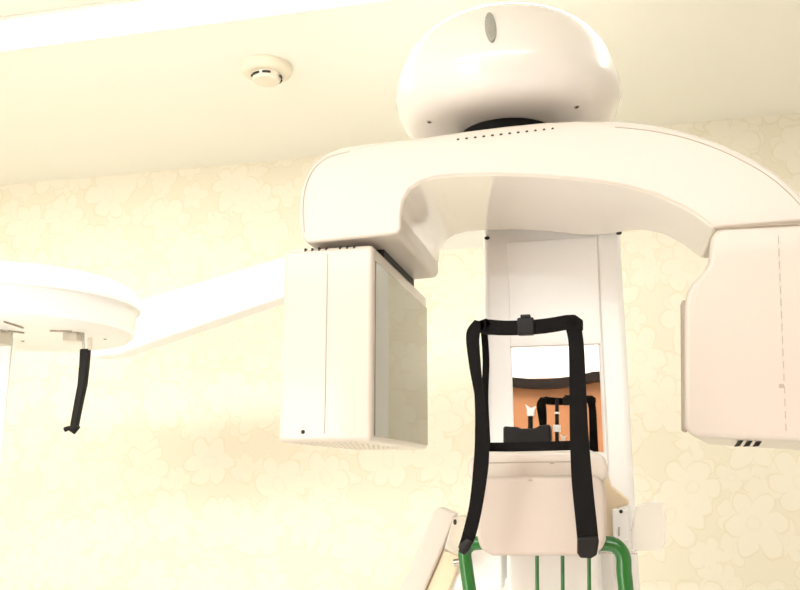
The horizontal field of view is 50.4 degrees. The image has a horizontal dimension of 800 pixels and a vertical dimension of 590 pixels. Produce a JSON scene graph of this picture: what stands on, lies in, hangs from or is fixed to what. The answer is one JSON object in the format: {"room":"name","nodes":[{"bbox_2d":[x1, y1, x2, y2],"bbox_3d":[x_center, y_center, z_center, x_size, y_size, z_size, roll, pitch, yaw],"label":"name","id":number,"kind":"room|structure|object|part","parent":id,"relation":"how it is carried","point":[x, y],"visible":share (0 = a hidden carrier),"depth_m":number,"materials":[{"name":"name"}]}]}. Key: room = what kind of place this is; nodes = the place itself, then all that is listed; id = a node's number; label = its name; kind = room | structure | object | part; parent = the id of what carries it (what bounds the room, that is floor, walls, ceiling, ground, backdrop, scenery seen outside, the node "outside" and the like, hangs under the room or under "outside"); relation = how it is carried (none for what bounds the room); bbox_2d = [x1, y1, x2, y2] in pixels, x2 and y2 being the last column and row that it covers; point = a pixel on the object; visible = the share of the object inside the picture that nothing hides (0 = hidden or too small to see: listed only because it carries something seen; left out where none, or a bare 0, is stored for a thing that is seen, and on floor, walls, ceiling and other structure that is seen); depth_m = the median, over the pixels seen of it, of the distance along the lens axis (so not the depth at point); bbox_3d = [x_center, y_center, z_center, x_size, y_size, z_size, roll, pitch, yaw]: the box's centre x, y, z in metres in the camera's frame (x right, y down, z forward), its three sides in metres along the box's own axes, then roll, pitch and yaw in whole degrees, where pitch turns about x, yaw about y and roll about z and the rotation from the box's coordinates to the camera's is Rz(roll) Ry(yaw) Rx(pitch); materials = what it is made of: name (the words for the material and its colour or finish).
{"room":"radiology room","nodes":[
{"label":"radiology room","id":0,"kind":"room"},
{"bbox_2d":[0,113,799,589],"bbox_3d":[0.302,0.789,2.650,5.300,2.657,0.100,-3,-12,13],"label":"wall","id":1,"kind":"structure","parent":0,"point":[177,472],"depth_m":2.85,"materials":[{"name":"paint"}]},
{"bbox_2d":[0,0,799,184],"bbox_3d":[-0.282,-1.065,0.558,5.500,0.100,5.100,-3,-12,13],"label":"ceiling","id":2,"kind":"structure","parent":0,"point":[180,98],"depth_m":2.44,"materials":[{"name":"paint"}]},
{"bbox_2d":[0,0,398,52],"bbox_3d":[-0.479,-0.689,2.049,4.060,0.015,0.148,-3,-12,13],"label":"recessed light","id":3,"kind":"object","parent":2,"relation":"in","point":[117,18],"visible":1,"depth_m":2.08,"materials":[{"name":"white plastic"}]},
{"bbox_2d":[241,55,291,86],"bbox_3d":[-0.368,-0.609,2.350,0.140,0.047,0.140,-3,-12,13],"label":"smoke detector","id":4,"kind":"object","parent":2,"relation":"attached to","point":[264,70],"visible":1,"depth_m":2.31,"materials":[{"name":"plastic"}]},
{"bbox_3d":[-0.282,1.633,-0.015,5.500,0.100,5.100,-3,-12,13],"label":"floor","id":5,"kind":"structure","parent":0,"visible":0},
{"bbox_2d":[0,3,799,589],"bbox_3d":[-0.232,0.766,1.697,1.991,2.297,1.311,-3,-12,13],"label":"machine","id":6,"kind":"object","parent":5,"relation":"on","point":[515,151],"visible":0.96,"depth_m":1.30,"materials":[{"name":"white plastic"}]},
{"bbox_3d":[-0.919,0.289,1.866,0.117,0.395,0.008,-3,-12,13],"label":"hanging plate","id":7,"kind":"part","parent":6,"relation":"part of","materials":[{"name":"white plastic"}]},
{"bbox_3d":[-0.863,0.092,1.809,0.058,0.030,0.040,-3,-12,13],"label":"rod mount","id":8,"kind":"part","parent":6,"relation":"part of","materials":[{"name":"plastic"}]},
{"bbox_3d":[-0.704,0.091,1.832,0.034,0.018,0.030,-3,-12,13],"label":"rod mount","id":9,"kind":"part","parent":6,"relation":"part of","materials":[{"name":"plastic"}]},
{"bbox_3d":[-0.678,0.199,1.803,0.030,0.169,0.014,-3,-12,13],"label":"ear rod","id":10,"kind":"part","parent":6,"relation":"part of","materials":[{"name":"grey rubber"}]},
{"bbox_3d":[0.006,0.116,1.450,0.005,0.265,0.384,-3,-12,13],"label":"glass panel","id":11,"kind":"part","parent":6,"relation":"part of","materials":[{"name":"mirror"}]},
{"bbox_3d":[0.043,0.381,1.270,0.086,0.124,0.030,-3,-12,13],"label":"tilted arm","id":12,"kind":"part","parent":6,"relation":"part of","materials":[{"name":"white plastic"}]},
{"bbox_3d":[0.066,0.412,1.266,0.056,0.062,0.025,-3,-12,13],"label":"tilted arm rail","id":13,"kind":"part","parent":6,"relation":"part of","materials":[{"name":"beige plastic"}]},
{"bbox_3d":[0.090,0.386,1.231,0.025,0.014,0.010,-3,-12,13],"label":"joint rod","id":14,"kind":"part","parent":6,"relation":"part of","materials":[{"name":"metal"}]},
{"bbox_3d":[0.095,0.399,1.054,0.043,0.193,0.017,-3,-12,13],"label":"hand rail","id":15,"kind":"part","parent":6,"relation":"part of","materials":[{"name":"green metal"}]},
{"bbox_2d":[458,314,598,557],"bbox_3d":[0.145,0.160,0.986,0.156,0.274,0.040,-3,-12,13],"label":"strap","id":16,"kind":"object","parent":6,"relation":"attached to","point":[526,325],"visible":1,"depth_m":0.98,"materials":[{"name":"black fabric"}]},
{"bbox_3d":[0.240,-0.137,1.392,0.745,0.181,0.305,-3,-12,13],"label":"rotating arm","id":17,"kind":"part","parent":6,"relation":"part of","materials":[{"name":"white plastic"}]},
{"bbox_3d":[0.243,0.406,1.302,0.122,0.211,0.335,-3,-12,13],"label":"support post","id":18,"kind":"part","parent":6,"relation":"part of","materials":[{"name":"white plastic"}]},
{"bbox_2d":[512,345,603,451],"bbox_3d":[0.276,0.182,1.499,0.152,0.186,0.008,-3,-12,13],"label":"mirror","id":19,"kind":"object","parent":6,"relation":"attached to","point":[540,373],"depth_m":1.50,"materials":[{"name":"mirror"}]},
{"bbox_3d":[0.280,0.718,1.395,0.163,1.675,0.016,-3,-12,13],"label":"panel","id":20,"kind":"part","parent":6,"relation":"part of","materials":[{"name":"white plastic"}]},
{"bbox_3d":[0.305,0.368,1.214,0.065,0.006,0.004,-3,-12,13],"label":"cross rod","id":21,"kind":"part","parent":6,"relation":"part of","materials":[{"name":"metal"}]},
{"bbox_3d":[0.330,0.343,1.271,0.025,0.046,0.030,-3,-12,13],"label":"temple knob","id":22,"kind":"part","parent":6,"relation":"part of","materials":[{"name":"white plastic"}]},
{"bbox_3d":[0.399,0.100,1.190,0.018,0.183,0.030,-3,-12,13],"label":"trim","id":23,"kind":"part","parent":6,"relation":"part of","materials":[{"name":"beige plastic"}]}
]}

